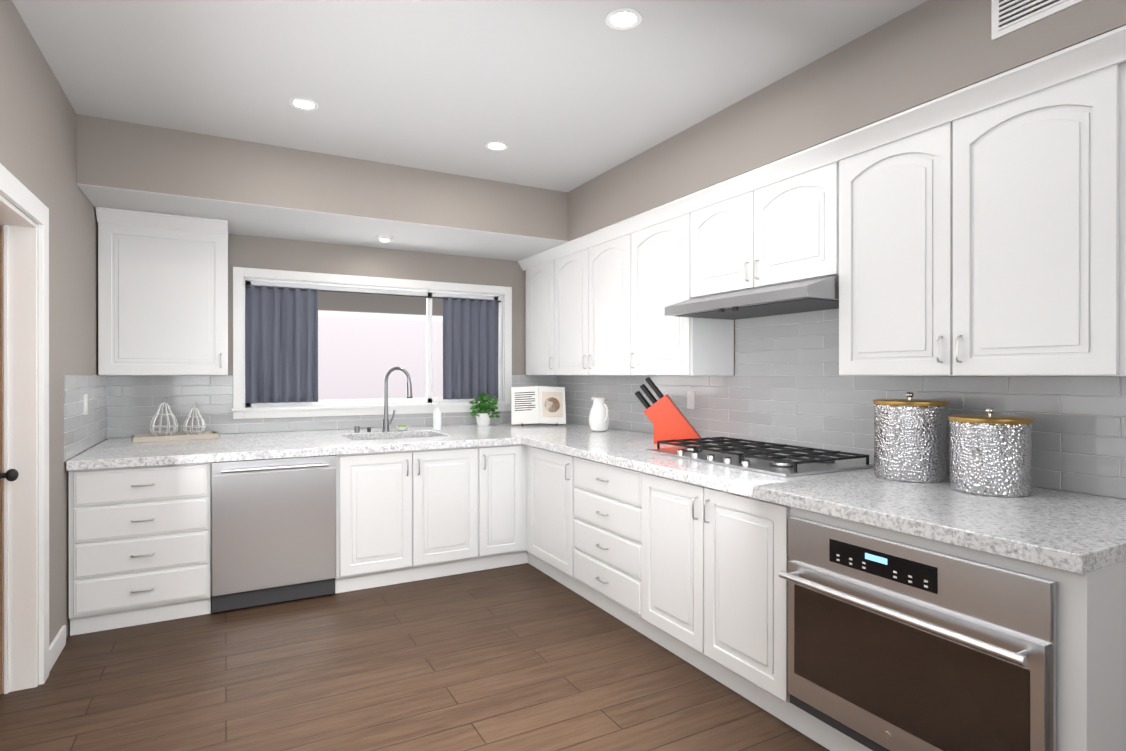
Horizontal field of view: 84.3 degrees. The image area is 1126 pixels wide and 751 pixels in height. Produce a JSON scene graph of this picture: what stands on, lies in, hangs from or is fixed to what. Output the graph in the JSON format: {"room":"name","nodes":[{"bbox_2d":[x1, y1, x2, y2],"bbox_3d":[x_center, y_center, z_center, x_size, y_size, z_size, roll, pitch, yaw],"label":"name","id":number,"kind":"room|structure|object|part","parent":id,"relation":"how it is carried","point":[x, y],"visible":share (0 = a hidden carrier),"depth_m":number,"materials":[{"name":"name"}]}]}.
{"room":"kitchen","nodes":[
{"label":"kitchen","id":0,"kind":"room"},
{"bbox_2d":[0,0,83,693],"bbox_3d":[-1.345,-0.041,0.805,0.180,2.830,8.280,0,0,-29],"label":"wall","id":1,"kind":"structure","parent":0,"point":[66,170],"depth_m":2.73,"materials":[{"name":"grey paint"}]},
{"bbox_2d":[0,225,18,693],"bbox_3d":[-2.187,0.360,2.294,0.112,2.008,0.892,0,0,-29],"label":"wood door","id":2,"kind":"structure","parent":1,"relation":"in","point":[10,474],"depth_m":2.66,"materials":[{"name":"wood"}]},
{"bbox_3d":[-1.018,0.307,0.203,0.180,2.135,6.670,0,0,-29],"label":"door trim casing","id":3,"kind":"part","parent":1,"relation":"part of","materials":[{"name":"white wood"}]},
{"bbox_2d":[64,375,111,460],"bbox_3d":[-2.865,0.221,3.758,0.006,0.440,1.280,0,0,-29],"label":"tile backsplash","id":4,"kind":"structure","parent":1,"relation":"attached to","point":[82,432],"depth_m":3.66,"materials":[{"name":"grey tile"}]},
{"bbox_2d":[84,394,87,414],"bbox_3d":[-2.801,0.170,3.656,0.010,0.120,0.080,0,0,-29],"label":"outlet","id":5,"kind":"object","parent":4,"relation":"attached to","point":[85,395],"depth_m":3.63,"materials":[{"name":"white plastic"}]},
{"bbox_2d":[84,115,567,451],"bbox_3d":[-1.604,-0.046,4.709,3.090,2.830,1.170,0,0,-29],"label":"wall","id":6,"kind":"structure","parent":0,"point":[288,209],"depth_m":4.33,"materials":[{"name":"grey paint"}]},
{"bbox_2d":[97,217,227,375],"bbox_3d":[-2.754,-0.498,4.336,0.736,0.995,0.392,0,0,-29],"label":"upper cabinet","id":7,"kind":"object","parent":6,"relation":"attached to","point":[163,289],"depth_m":4.15,"materials":[{"name":"white wood"}]},
{"bbox_2d":[112,375,555,437],"bbox_3d":[-1.626,0.219,5.178,3.540,0.440,0.006,0,0,-29],"label":"tile backsplash","id":8,"kind":"structure","parent":6,"relation":"attached to","point":[136,399],"depth_m":4.63,"materials":[{"name":"grey tile"}]},
{"bbox_2d":[231,267,511,418],"bbox_3d":[-1.518,-0.247,5.305,2.310,1.150,0.205,0,0,-29],"label":"window","id":9,"kind":"structure","parent":6,"relation":"in","point":[241,408],"depth_m":5.21,"materials":[{"name":"white wood"}]},
{"bbox_2d":[245,285,500,402],"bbox_3d":[-1.516,-0.244,5.301,2.126,0.915,0.058,0,0,-29],"label":"curtains","id":10,"kind":"object","parent":9,"relation":"hanging from","point":[281,344],"visible":0.96,"depth_m":5.00,"materials":[{"name":"grey fabric"}]},
{"bbox_2d":[376,235,392,241],"bbox_3d":[-1.377,-1.055,4.803,0.130,0.031,0.130,0,0,-29],"label":"light","id":11,"kind":"object","parent":6,"relation":"attached to","point":[385,238],"visible":1,"depth_m":4.77,"materials":[{"name":"white"}]},
{"bbox_2d":[0,563,829,750],"bbox_3d":[-0.545,1.403,1.241,5.680,0.060,8.280,0,0,-29],"label":"floor","id":12,"kind":"structure","parent":0,"point":[524,657],"depth_m":2.76,"materials":[{"name":"brown wood"}]},
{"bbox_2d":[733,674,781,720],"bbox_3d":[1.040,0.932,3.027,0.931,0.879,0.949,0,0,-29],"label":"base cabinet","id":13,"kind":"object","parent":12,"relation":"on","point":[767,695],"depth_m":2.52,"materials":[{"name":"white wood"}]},
{"bbox_2d":[782,566,1125,750],"bbox_3d":[1.491,0.933,2.197,0.931,0.879,0.940,0,0,-29],"label":"base cabinet","id":14,"kind":"object","parent":12,"relation":"on","point":[1091,610],"depth_m":1.62,"materials":[{"name":"white wood"}]},
{"bbox_2d":[66,422,1125,689],"bbox_3d":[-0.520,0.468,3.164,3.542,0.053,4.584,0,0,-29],"label":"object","id":15,"kind":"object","parent":14,"relation":"on","point":[690,555],"depth_m":3.35,"materials":[{"name":"white wood"}]},
{"bbox_2d":[131,398,219,442],"bbox_3d":[-2.671,0.294,4.295,0.500,0.289,0.240,0,0,-37],"label":"tray","id":16,"kind":"object","parent":15,"relation":"on","point":[192,434],"visible":1,"depth_m":4.28,"materials":[{"name":"beige wood"}]},
{"bbox_2d":[211,455,335,612],"bbox_3d":[-1.825,0.925,3.922,0.672,0.866,0.636,0,0,-29],"label":"dishwasher","id":17,"kind":"object","parent":15,"relation":"in","point":[273,530],"visible":0.79,"depth_m":3.68,"materials":[{"name":"grey metal"}]},
{"bbox_2d":[354,366,412,432],"bbox_3d":[-1.394,0.183,4.821,0.406,0.509,0.239,0,0,-29],"label":"faucet","id":18,"kind":"object","parent":15,"relation":"on","point":[386,422],"visible":1,"depth_m":4.87,"materials":[{"name":"silver metal"}]},
{"bbox_2d":[395,402,441,430],"bbox_3d":[-1.159,0.328,4.988,0.368,0.220,0.114,0,0,-29],"label":"soap dispenser","id":19,"kind":"object","parent":15,"relation":"on","point":[437,418],"visible":1,"depth_m":5.02,"materials":[{"name":"white"}]},
{"bbox_2d":[406,434,433,437],"bbox_3d":[-1.240,0.580,4.595,0.704,0.199,0.524,0,0,-29],"label":"sink","id":20,"kind":"object","parent":15,"relation":"in","point":[407,435],"depth_m":4.92,"materials":[{"name":"silver metal"}]},
{"bbox_2d":[469,393,499,425],"bbox_3d":[-0.689,0.293,5.467,0.282,0.288,0.279,0,0,-29],"label":"plant pot","id":21,"kind":"object","parent":15,"relation":"on","point":[484,415],"visible":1,"depth_m":5.41,"materials":[{"name":"white ceramic"}]},
{"bbox_2d":[511,386,565,425],"bbox_3d":[-0.206,0.265,5.478,0.490,0.343,0.346,0,0,-29],"label":"cookbook stand","id":22,"kind":"object","parent":15,"relation":"on","point":[537,404],"visible":1,"depth_m":5.48,"materials":[{"name":"white paper"}]},
{"bbox_2d":[588,397,609,431],"bbox_3d":[0.294,0.303,4.870,0.170,0.269,0.211,0,0,-29],"label":"pitcher","id":23,"kind":"object","parent":15,"relation":"on","point":[599,418],"visible":1,"depth_m":4.83,"materials":[{"name":"white ceramic"}]},
{"bbox_2d":[635,377,701,444],"bbox_3d":[0.698,0.225,4.068,0.448,0.426,0.170,0,0,14],"label":"knife block","id":24,"kind":"object","parent":15,"relation":"on","point":[667,417],"visible":1,"depth_m":4.00,"materials":[{"name":"orange"}]},
{"bbox_2d":[645,437,873,476],"bbox_3d":[0.983,0.409,3.287,0.600,0.061,1.030,0,0,-29],"label":"cooktop","id":25,"kind":"object","parent":15,"relation":"in","point":[784,461],"visible":0.98,"depth_m":3.09,"materials":[{"name":"silver metal"}]},
{"bbox_2d":[872,392,948,482],"bbox_3d":[1.500,0.256,2.692,0.290,0.370,0.290,0,0,-29],"label":"canister","id":26,"kind":"object","parent":15,"relation":"on","point":[910,439],"visible":1,"depth_m":2.58,"materials":[{"name":"silver metal"}]},
{"bbox_2d":[948,407,1033,496],"bbox_3d":[1.633,0.281,2.383,0.273,0.320,0.273,0,0,-29],"label":"canister","id":27,"kind":"object","parent":15,"relation":"on","point":[990,455],"visible":1,"depth_m":2.28,"materials":[{"name":"silver metal"}]},
{"bbox_2d":[779,516,1056,750],"bbox_3d":[1.039,0.892,1.981,0.107,0.710,0.864,0,0,-29],"label":"oven","id":28,"kind":"object","parent":14,"relation":"in","point":[895,646],"visible":1,"depth_m":1.92,"materials":[{"name":"silver metal"}]},
{"bbox_2d":[12,0,927,191],"bbox_3d":[0.264,-1.487,1.677,3.840,0.060,8.280,0,0,-29],"label":"ceiling","id":29,"kind":"structure","parent":0,"point":[563,95],"depth_m":2.96,"materials":[{"name":"grey paint"}]},
{"bbox_2d":[289,98,318,110],"bbox_3d":[-1.393,-1.457,3.343,0.149,0.004,0.149,0,0,37],"label":"recessed light","id":30,"kind":"object","parent":29,"relation":"in","point":[299,103],"depth_m":3.34,"materials":[{"name":"white"}]},
{"bbox_2d":[485,141,507,150],"bbox_3d":[-0.423,-1.458,3.955,0.149,0.004,0.149,0,0,22],"label":"recessed light","id":31,"kind":"object","parent":29,"relation":"in","point":[496,146],"depth_m":3.96,"materials":[{"name":"white"}]},
{"bbox_2d":[605,8,641,29],"bbox_3d":[0.247,-1.456,2.544,0.149,0.004,0.149,0,0,-35],"label":"recessed light","id":32,"kind":"object","parent":29,"relation":"in","point":[625,18],"depth_m":2.54,"materials":[{"name":"white"}]},
{"bbox_2d":[568,0,1125,499],"bbox_3d":[1.700,-0.043,2.459,0.570,2.830,8.280,0,0,-29],"label":"wall","id":33,"kind":"structure","parent":0,"point":[935,49],"depth_m":2.76,"materials":[{"name":"grey paint"}]},
{"bbox_2d":[522,257,551,374],"bbox_3d":[-0.066,-0.500,5.664,0.356,0.995,0.623,0,0,-29],"label":"upper cabinet","id":34,"kind":"object","parent":33,"relation":"attached to","point":[538,276],"depth_m":5.56,"materials":[{"name":"white wood"}]},
{"bbox_2d":[552,229,627,374],"bbox_3d":[0.354,-0.499,4.891,0.356,0.995,1.136,0,0,-29],"label":"upper cabinet","id":35,"kind":"object","parent":33,"relation":"attached to","point":[590,282],"depth_m":4.76,"materials":[{"name":"white wood"}]},
{"bbox_2d":[628,209,733,375],"bbox_3d":[0.774,-0.498,4.118,0.356,0.995,0.624,0,0,-29],"label":"upper cabinet","id":36,"kind":"object","parent":33,"relation":"attached to","point":[658,344],"depth_m":3.96,"materials":[{"name":"white wood"}]},
{"bbox_2d":[688,153,839,299],"bbox_3d":[1.169,-0.729,3.390,0.356,0.530,1.031,0,0,-29],"label":"upper cabinet","id":37,"kind":"object","parent":33,"relation":"attached to","point":[783,229],"depth_m":3.21,"materials":[{"name":"white wood"}]},
{"bbox_2d":[664,275,838,319],"bbox_3d":[1.082,-0.398,3.344,0.548,0.129,1.023,0,0,-29],"label":"range hood","id":38,"kind":"object","parent":37,"relation":"attached to","point":[818,294],"visible":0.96,"depth_m":3.13,"materials":[{"name":"silver metal"}]},
{"bbox_2d":[556,308,1125,498],"bbox_3d":[1.036,-0.013,4.021,0.006,0.905,4.580,0,0,-29],"label":"tile backsplash","id":39,"kind":"structure","parent":33,"relation":"attached to","point":[787,384],"depth_m":3.30,"materials":[{"name":"grey tile"}]},
{"bbox_2d":[687,391,694,408],"bbox_3d":[0.882,0.170,4.290,0.008,0.120,0.076,0,0,-29],"label":"outlet","id":40,"kind":"object","parent":39,"relation":"attached to","point":[690,399],"depth_m":4.29,"materials":[{"name":"white plastic"}]},
{"bbox_2d":[839,49,1125,375],"bbox_3d":[1.672,-0.496,2.464,0.356,0.995,1.078,0,0,-29],"label":"upper cabinet","id":41,"kind":"object","parent":33,"relation":"attached to","point":[976,229],"depth_m":2.27,"materials":[{"name":"white wood"}]},
{"bbox_2d":[991,0,1084,40],"bbox_3d":[1.593,-1.288,2.086,0.012,0.190,0.290,0,0,-29],"label":"air vent","id":42,"kind":"object","parent":33,"relation":"in","point":[1008,16],"visible":1,"depth_m":2.13,"materials":[{"name":"white metal"}]},
{"label":"outside","id":43,"kind":"structure","parent":0,"visible":0},
{"bbox_2d":[318,292,442,399],"bbox_3d":[-2.325,-0.384,7.430,9.000,4.500,0.620,0,0,-29],"label":"window","id":44,"kind":"structure","parent":43,"point":[366,342],"depth_m":7.75,"materials":[{"name":"white"}]}
]}

